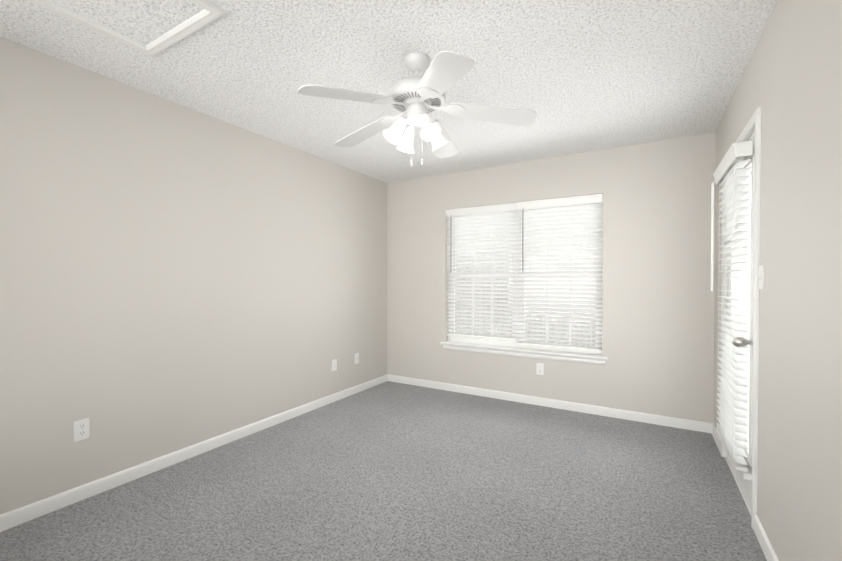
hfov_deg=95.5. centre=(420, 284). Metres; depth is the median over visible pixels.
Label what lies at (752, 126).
door frame
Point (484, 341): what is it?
window
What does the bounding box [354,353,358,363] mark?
outlet
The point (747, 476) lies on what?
bracket
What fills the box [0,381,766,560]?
floor
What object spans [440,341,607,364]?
window sill
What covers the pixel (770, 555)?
baseboard
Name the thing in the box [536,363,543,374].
electrical outlet
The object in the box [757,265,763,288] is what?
light switch
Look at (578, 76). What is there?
ceiling
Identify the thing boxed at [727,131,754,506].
entry door
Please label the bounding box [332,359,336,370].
electrical outlet
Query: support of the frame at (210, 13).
attached to the ceiling
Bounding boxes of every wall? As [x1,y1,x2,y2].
[0,37,386,514]
[387,132,715,423]
[713,0,841,560]
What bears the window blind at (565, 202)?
attached to the window at (484, 341)
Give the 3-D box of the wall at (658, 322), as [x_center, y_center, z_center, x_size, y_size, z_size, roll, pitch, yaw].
[1.014,-0.023,3.970,3.232,2.440,0.140,0,1,30]
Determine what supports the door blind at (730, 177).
attached to the entry door
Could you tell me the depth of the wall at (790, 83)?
1.40 m
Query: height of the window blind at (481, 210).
1.419 m
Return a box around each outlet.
[73,418,89,441]
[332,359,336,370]
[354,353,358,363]
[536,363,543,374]
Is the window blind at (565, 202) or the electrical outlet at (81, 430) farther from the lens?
the window blind at (565, 202)
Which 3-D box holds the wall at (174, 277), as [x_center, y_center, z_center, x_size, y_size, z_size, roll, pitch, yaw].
[-1.512,-0.013,2.993,0.140,2.440,4.380,0,1,30]
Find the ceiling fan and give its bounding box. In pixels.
[297,51,536,166]
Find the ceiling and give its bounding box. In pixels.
[0,0,777,182]
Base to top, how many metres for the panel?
0.004 m
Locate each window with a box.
[448,202,602,354]
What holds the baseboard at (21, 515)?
attached to the wall at (174, 277)
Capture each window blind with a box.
[445,203,516,340]
[516,194,602,352]
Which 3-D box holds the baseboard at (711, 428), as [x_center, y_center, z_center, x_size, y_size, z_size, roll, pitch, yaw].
[2.253,1.168,2.913,0.013,0.080,0.413,0,1,30]
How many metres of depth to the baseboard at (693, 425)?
3.68 m
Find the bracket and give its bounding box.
[743,473,751,479]
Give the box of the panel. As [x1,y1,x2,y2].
[49,0,203,45]
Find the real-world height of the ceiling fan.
0.598 m
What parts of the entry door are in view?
knob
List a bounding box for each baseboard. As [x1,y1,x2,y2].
[0,374,387,531]
[388,374,707,432]
[708,423,719,451]
[754,515,778,560]
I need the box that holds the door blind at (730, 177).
[711,140,752,471]
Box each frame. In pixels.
[28,0,225,56]
[720,106,760,529]

